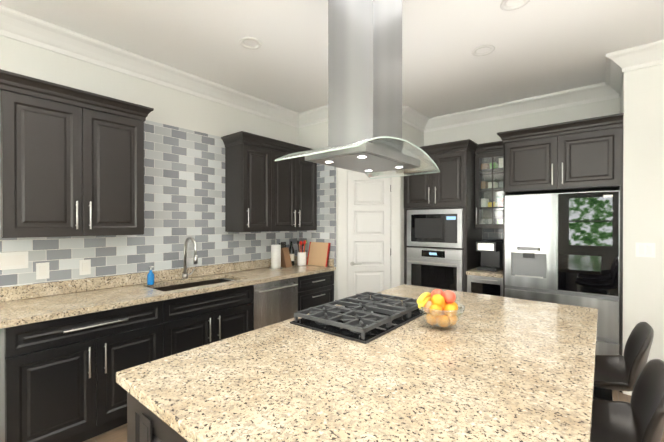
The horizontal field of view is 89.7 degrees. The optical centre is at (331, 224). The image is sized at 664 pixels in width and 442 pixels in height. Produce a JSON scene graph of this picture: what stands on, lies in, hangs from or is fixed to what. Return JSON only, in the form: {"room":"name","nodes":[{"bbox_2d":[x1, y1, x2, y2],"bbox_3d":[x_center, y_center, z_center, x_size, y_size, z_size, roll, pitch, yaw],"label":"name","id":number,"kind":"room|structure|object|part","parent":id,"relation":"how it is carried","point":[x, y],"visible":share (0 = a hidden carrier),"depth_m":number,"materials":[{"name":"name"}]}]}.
{"room":"kitchen","nodes":[
{"label":"kitchen","id":0,"kind":"room"},
{"bbox_2d":[0,35,298,144],"bbox_3d":[-2.220,-0.003,2.470,0.100,2.910,8.300,0,0,39],"label":"wall","id":1,"kind":"structure","parent":0,"point":[175,108],"depth_m":3.02,"materials":[{"name":"white paint"}]},
{"bbox_2d":[0,69,153,237],"bbox_3d":[-1.895,-0.433,2.481,0.376,1.030,0.934,0,0,39],"label":"upper cabinet","id":2,"kind":"object","parent":1,"relation":"attached to","point":[71,161],"visible":1,"depth_m":2.33,"materials":[{"name":"grey wood"}]},
{"bbox_2d":[0,257,296,300],"bbox_3d":[-1.390,0.478,3.385,0.021,0.099,2.962,0,0,39],"label":"backsplash","id":3,"kind":"structure","parent":1,"relation":"attached to","point":[12,293],"depth_m":2.78,"materials":[{"name":"beige stone"}]},
{"bbox_2d":[0,120,335,287],"bbox_3d":[-1.131,-0.211,3.211,0.650,1.479,2.955,0,0,39],"label":"tile backsplash","id":4,"kind":"structure","parent":1,"relation":"attached to","point":[184,184],"depth_m":3.24,"materials":[{"name":"grey tile"}]},
{"bbox_2d":[0,251,27,269],"bbox_3d":[-2.244,0.253,2.348,0.007,0.120,0.160,0,0,39],"label":"wall outlet plate","id":5,"kind":"object","parent":4,"relation":"attached to","point":[13,260],"depth_m":2.35,"materials":[{"name":"white plastic"}]},
{"bbox_2d":[36,262,48,279],"bbox_3d":[-2.143,0.342,2.473,0.007,0.120,0.075,0,0,39],"label":"wall outlet plate","id":6,"kind":"object","parent":4,"relation":"attached to","point":[42,269],"depth_m":2.47,"materials":[{"name":"white plastic"}]},
{"bbox_2d":[79,259,90,274],"bbox_3d":[-1.978,0.342,2.675,0.007,0.120,0.075,0,0,39],"label":"wall outlet plate","id":7,"kind":"object","parent":4,"relation":"attached to","point":[84,265],"depth_m":2.67,"materials":[{"name":"white plastic"}]},
{"bbox_2d":[221,131,316,231],"bbox_3d":[-0.681,-0.439,3.972,0.376,1.030,1.199,0,0,39],"label":"upper cabinet","id":8,"kind":"object","parent":1,"relation":"attached to","point":[265,191],"visible":0.94,"depth_m":3.71,"materials":[{"name":"grey wood"}]},
{"bbox_2d":[0,0,663,117],"bbox_3d":[0.340,-1.479,0.380,6.700,0.060,8.300,0,0,39],"label":"ceiling","id":9,"kind":"structure","parent":0,"point":[543,47],"depth_m":2.64,"materials":[{"name":"white paint"}]},
{"bbox_2d":[239,37,261,49],"bbox_3d":[-0.653,-1.476,2.678,0.178,0.055,0.178,0,0,30],"label":"recessed light","id":10,"kind":"object","parent":9,"relation":"in","point":[241,41],"depth_m":2.68,"materials":[{"name":"white"}]},
{"bbox_2d":[0,5,663,132],"bbox_3d":[0.333,-1.374,0.373,6.500,0.150,8.080,0,0,39],"label":"crown molding","id":11,"kind":"structure","parent":9,"relation":"attached to","point":[21,27],"depth_m":3.23,"materials":[{"name":"white wood"}]},
{"bbox_2d":[305,0,419,172],"bbox_3d":[0.195,-0.900,1.932,0.400,1.108,0.600,0,0,39],"label":"range hood","id":12,"kind":"object","parent":9,"relation":"hanging from","point":[364,69],"visible":0.92,"depth_m":1.81,"materials":[{"name":"silver metal"}]},
{"bbox_2d":[275,136,439,178],"bbox_3d":[0.195,-0.388,1.933,0.529,0.114,0.927,0,0,39],"label":"hood canopy","id":13,"kind":"object","parent":12,"relation":"attached to","point":[408,148],"visible":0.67,"depth_m":1.87,"materials":[{"name":"silver"}]},
{"bbox_2d":[472,45,494,55],"bbox_3d":[1.262,-1.476,2.789,0.178,0.055,0.178,0,0,-6],"label":"recessed light","id":14,"kind":"object","parent":9,"relation":"in","point":[492,48],"depth_m":2.78,"materials":[{"name":"white"}]},
{"bbox_2d":[500,0,529,10],"bbox_3d":[1.194,-1.474,2.174,0.178,0.055,0.178,0,0,30],"label":"recessed light","id":15,"kind":"object","parent":9,"relation":"in","point":[504,6],"depth_m":2.21,"materials":[{"name":"white"}]},
{"bbox_2d":[299,121,423,304],"bbox_3d":[0.433,-0.011,4.675,1.230,2.910,1.290,0,0,39],"label":"wall","id":16,"kind":"structure","parent":0,"point":[314,136],"depth_m":4.30,"materials":[{"name":"white paint"}]},
{"bbox_2d":[306,257,333,264],"bbox_3d":[-0.219,0.474,4.354,0.613,0.099,0.021,0,0,39],"label":"backsplash","id":17,"kind":"structure","parent":16,"relation":"attached to","point":[330,261],"depth_m":4.18,"materials":[{"name":"beige stone"}]},
{"bbox_2d":[338,168,399,299],"bbox_3d":[0.463,0.345,4.179,0.780,2.200,0.034,0,0,-6],"label":"door","id":18,"kind":"structure","parent":16,"relation":"attached to","point":[364,219],"depth_m":4.18,"materials":[{"name":"white wood"}]},
{"bbox_2d":[350,185,390,265],"bbox_3d":[0.484,0.386,4.175,0.376,1.770,0.393,0,0,39],"label":"hardware piece","id":19,"kind":"object","parent":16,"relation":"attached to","point":[352,263],"visible":0.94,"depth_m":4.15,"materials":[{"name":"silver metal"}]},
{"bbox_2d":[83,390,663,441],"bbox_3d":[0.340,1.491,0.392,6.700,0.060,8.300,0,0,39],"label":"floor","id":20,"kind":"structure","parent":0,"point":[118,434],"depth_m":2.32,"materials":[{"name":"brown wood"}]},
{"bbox_2d":[0,301,167,441],"bbox_3d":[-1.803,1.013,2.413,0.615,0.879,0.870,0,0,39],"label":"base cabinet","id":21,"kind":"object","parent":20,"relation":"on","point":[69,349],"depth_m":2.12,"materials":[{"name":"black wood"}]},
{"bbox_2d":[0,265,335,328],"bbox_3d":[-1.141,0.549,3.199,0.644,0.040,2.987,0,0,39],"label":"countertop","id":22,"kind":"structure","parent":21,"relation":"on","point":[31,310],"depth_m":2.51,"materials":[{"name":"beige stone"}]},
{"bbox_2d":[147,266,153,284],"bbox_3d":[-1.597,0.447,2.945,0.063,0.165,0.055,0,0,39],"label":"soap bottle","id":23,"kind":"object","parent":22,"relation":"on","point":[150,277],"visible":1,"depth_m":2.93,"materials":[{"name":"blue plastic"}]},
{"bbox_2d":[180,237,199,276],"bbox_3d":[-1.338,0.322,3.237,0.243,0.411,0.131,0,0,39],"label":"faucet","id":24,"kind":"object","parent":22,"relation":"on","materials":[{"name":"silver metal"}]},
{"bbox_2d":[152,277,235,288],"bbox_3d":[-1.240,0.673,3.107,0.440,0.232,0.840,0,0,39],"label":"sink","id":25,"kind":"object","parent":22,"relation":"in","point":[183,284],"depth_m":3.27,"materials":[{"name":"metal"}]},
{"bbox_2d":[270,240,281,269],"bbox_3d":[-0.668,0.352,3.981,0.150,0.347,0.150,0,0,39],"label":"paper towel holder","id":26,"kind":"object","parent":22,"relation":"on","point":[275,256],"visible":1,"depth_m":3.93,"materials":[{"name":"white paper"}]},
{"bbox_2d":[279,242,291,267],"bbox_3d":[-0.588,0.371,4.174,0.160,0.307,0.100,0,0,39],"label":"knife block","id":27,"kind":"object","parent":22,"relation":"on","point":[285,259],"visible":0.81,"depth_m":4.14,"materials":[{"name":"brown wood"}]},
{"bbox_2d":[289,241,293,265],"bbox_3d":[-0.523,0.369,4.301,0.077,0.310,0.077,0,0,39],"label":"wine bottle","id":28,"kind":"object","parent":22,"relation":"on","point":[291,249],"visible":0.69,"depth_m":4.27,"materials":[{"name":"black glass"}]},
{"bbox_2d":[297,240,306,265],"bbox_3d":[-0.387,0.361,4.294,0.140,0.327,0.127,0,0,39],"label":"utensil crock","id":29,"kind":"object","parent":22,"relation":"on","point":[301,258],"visible":1,"depth_m":4.25,"materials":[{"name":"white ceramic"}]},
{"bbox_2d":[307,242,330,266],"bbox_3d":[-0.174,0.375,4.271,0.340,0.297,0.083,0,0,39],"label":"cutting board","id":30,"kind":"object","parent":22,"relation":"on","point":[318,253],"visible":0.98,"depth_m":4.25,"materials":[{"name":"brown wood"}]},
{"bbox_2d":[127,392,183,441],"bbox_3d":[0.304,1.015,1.773,1.061,0.879,2.200,0,0,39],"label":"kitchen island","id":31,"kind":"object","parent":20,"relation":"on","point":[142,426],"depth_m":1.12,"materials":[{"name":"wood"},{"name":"painted wood"},{"name":"brushed nickel"}]},
{"bbox_2d":[116,284,597,441],"bbox_3d":[0.452,0.555,1.671,1.355,0.040,2.270,0,0,39],"label":"island countertop","id":32,"kind":"structure","parent":31,"relation":"on","point":[510,369],"depth_m":1.14,"materials":[{"name":"beige stone"}]},
{"bbox_2d":[288,292,424,343],"bbox_3d":[0.195,0.502,1.937,0.490,0.064,0.740,0,0,39],"label":"cooktop","id":33,"kind":"object","parent":32,"relation":"in","point":[368,317],"depth_m":1.80,"materials":[{"name":"black metal"}]},
{"bbox_2d":[417,289,464,329],"bbox_3d":[0.570,0.439,1.748,0.236,0.191,0.236,0,0,39],"label":"glass fruit bowl","id":34,"kind":"object","parent":32,"relation":"on","point":[439,307],"visible":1,"depth_m":1.70,"materials":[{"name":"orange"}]},
{"bbox_2d":[168,285,251,355],"bbox_3d":[-1.263,1.010,3.076,0.615,0.879,0.841,0,0,39],"label":"base cabinet","id":35,"kind":"object","parent":20,"relation":"on","point":[202,319],"depth_m":2.84,"materials":[{"name":"black wood"}]},
{"bbox_2d":[252,277,299,330],"bbox_3d":[-0.802,1.010,3.634,0.615,0.875,0.594,0,0,39],"label":"dishwasher","id":36,"kind":"object","parent":20,"relation":"on","point":[273,302],"depth_m":3.41,"materials":[{"name":"silver metal"}]},
{"bbox_2d":[300,269,335,313],"bbox_3d":[-0.414,1.006,4.119,0.615,0.879,0.640,0,0,39],"label":"base cabinet","id":37,"kind":"object","parent":20,"relation":"on","point":[316,289],"depth_m":3.91,"materials":[{"name":"black wood"}]},
{"bbox_2d":[404,145,481,291],"bbox_3d":[1.422,0.285,4.286,0.787,2.323,0.638,0,0,39],"label":"tall cabinet","id":38,"kind":"object","parent":20,"relation":"on","point":[454,207],"depth_m":3.99,"materials":[{"name":"grey wood"}]},
{"bbox_2d":[407,247,462,291],"bbox_3d":[1.389,0.650,4.247,0.693,0.717,0.650,0,0,39],"label":"wall oven","id":39,"kind":"object","parent":38,"relation":"in","point":[432,267],"depth_m":4.02,"materials":[{"name":"grey metal"}]},
{"bbox_2d":[407,209,462,247],"bbox_3d":[1.408,0.042,4.268,0.694,0.454,0.590,0,0,39],"label":"microwave","id":40,"kind":"object","parent":38,"relation":"in","point":[426,228],"depth_m":4.03,"materials":[{"name":"grey metal"}]},
{"bbox_2d":[468,277,499,295],"bbox_3d":[1.875,1.009,3.908,0.388,0.878,0.595,0,0,39],"label":"wine cooler","id":41,"kind":"object","parent":20,"relation":"on","point":[480,285],"depth_m":3.68,"materials":[{"name":"grey"}]},
{"bbox_2d":[464,265,499,276],"bbox_3d":[1.876,0.546,3.908,0.397,0.040,0.649,0,0,39],"label":"countertop","id":42,"kind":"structure","parent":41,"relation":"on","point":[467,272],"depth_m":3.72,"materials":[{"name":"beige stone"}]},
{"bbox_2d":[476,241,502,271],"bbox_3d":[1.863,0.360,3.930,0.210,0.331,0.402,0,0,39],"label":"coffee maker","id":43,"kind":"object","parent":42,"relation":"on","point":[491,255],"visible":0.94,"depth_m":3.87,"materials":[{"name":"black plastic"}]},
{"bbox_2d":[500,121,622,391],"bbox_3d":[2.371,0.289,3.456,0.941,2.323,0.727,0,0,39],"label":"tall cabinet","id":44,"kind":"object","parent":20,"relation":"on","point":[590,158],"depth_m":3.14,"materials":[{"name":"grey wood"}]},
{"bbox_2d":[505,190,619,354],"bbox_3d":[2.348,0.576,3.426,0.890,1.746,0.754,0,0,39],"label":"refrigerator","id":45,"kind":"object","parent":20,"relation":"on","point":[561,248],"visible":0.79,"depth_m":3.08,"materials":[{"name":"grey metal"}]},
{"bbox_2d":[593,322,653,400],"bbox_3d":[1.343,0.973,1.740,0.476,0.968,0.436,0,0,39],"label":"bar stool","id":46,"kind":"object","parent":20,"relation":"on","point":[617,372],"visible":0.52,"depth_m":1.68,"materials":[{"name":"black leather"}]},
{"bbox_2d":[591,359,663,441],"bbox_3d":[0.957,0.975,1.267,0.476,0.968,0.436,0,0,39],"label":"bar stool","id":47,"kind":"object","parent":20,"relation":"on","point":[639,417],"visible":0.44,"depth_m":1.25,"materials":[{"name":"black leather"}]},
{"bbox_2d":[424,97,619,145],"bbox_3d":[2.954,-0.007,3.519,6.600,2.910,0.100,0,0,39],"label":"wall","id":48,"kind":"structure","parent":0,"point":[483,132],"depth_m":4.02,"materials":[{"name":"white paint"}]},
{"bbox_2d":[476,149,499,228],"bbox_3d":[1.980,-0.414,4.031,0.400,0.923,0.326,0,0,39],"label":"upper cabinet","id":49,"kind":"object","parent":48,"relation":"attached to","point":[487,160],"depth_m":4.01,"materials":[{"name":"grey"}]},
{"bbox_3d":[1.882,-0.398,3.911,0.305,0.798,0.004,0,0,39],"label":"glass pane","id":50,"kind":"part","parent":49,"relation":"part of","materials":[{"name":"clear glass"}]},
{"bbox_2d":[482,229,502,266],"bbox_3d":[2.083,0.285,4.161,0.396,0.479,0.006,0,0,39],"label":"wall tile","id":51,"kind":"structure","parent":48,"relation":"attached to","point":[492,234],"depth_m":4.21,"materials":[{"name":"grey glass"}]},
{"bbox_2d":[620,64,663,391],"bbox_3d":[3.956,-0.001,2.168,3.140,2.910,0.730,0,0,39],"label":"wall","id":52,"kind":"structure","parent":0,"point":[642,101],"depth_m":2.79,"materials":[{"name":"white paint"}]},
{"bbox_2d":[623,391,631,394],"bbox_3d":[3.722,1.365,1.883,3.138,0.180,0.016,0,0,39],"label":"baseboard","id":53,"kind":"structure","parent":52,"relation":"attached to","point":[627,392],"depth_m":2.84,"materials":[{"name":"white"}]},
{"bbox_2d":[636,243,654,257],"bbox_3d":[2.614,0.211,2.785,0.120,0.120,0.008,0,0,39],"label":"switch plate","id":54,"kind":"object","parent":52,"relation":"attached to","point":[645,249],"visible":1,"depth_m":2.78,"materials":[{"name":"white plastic"}]}
]}

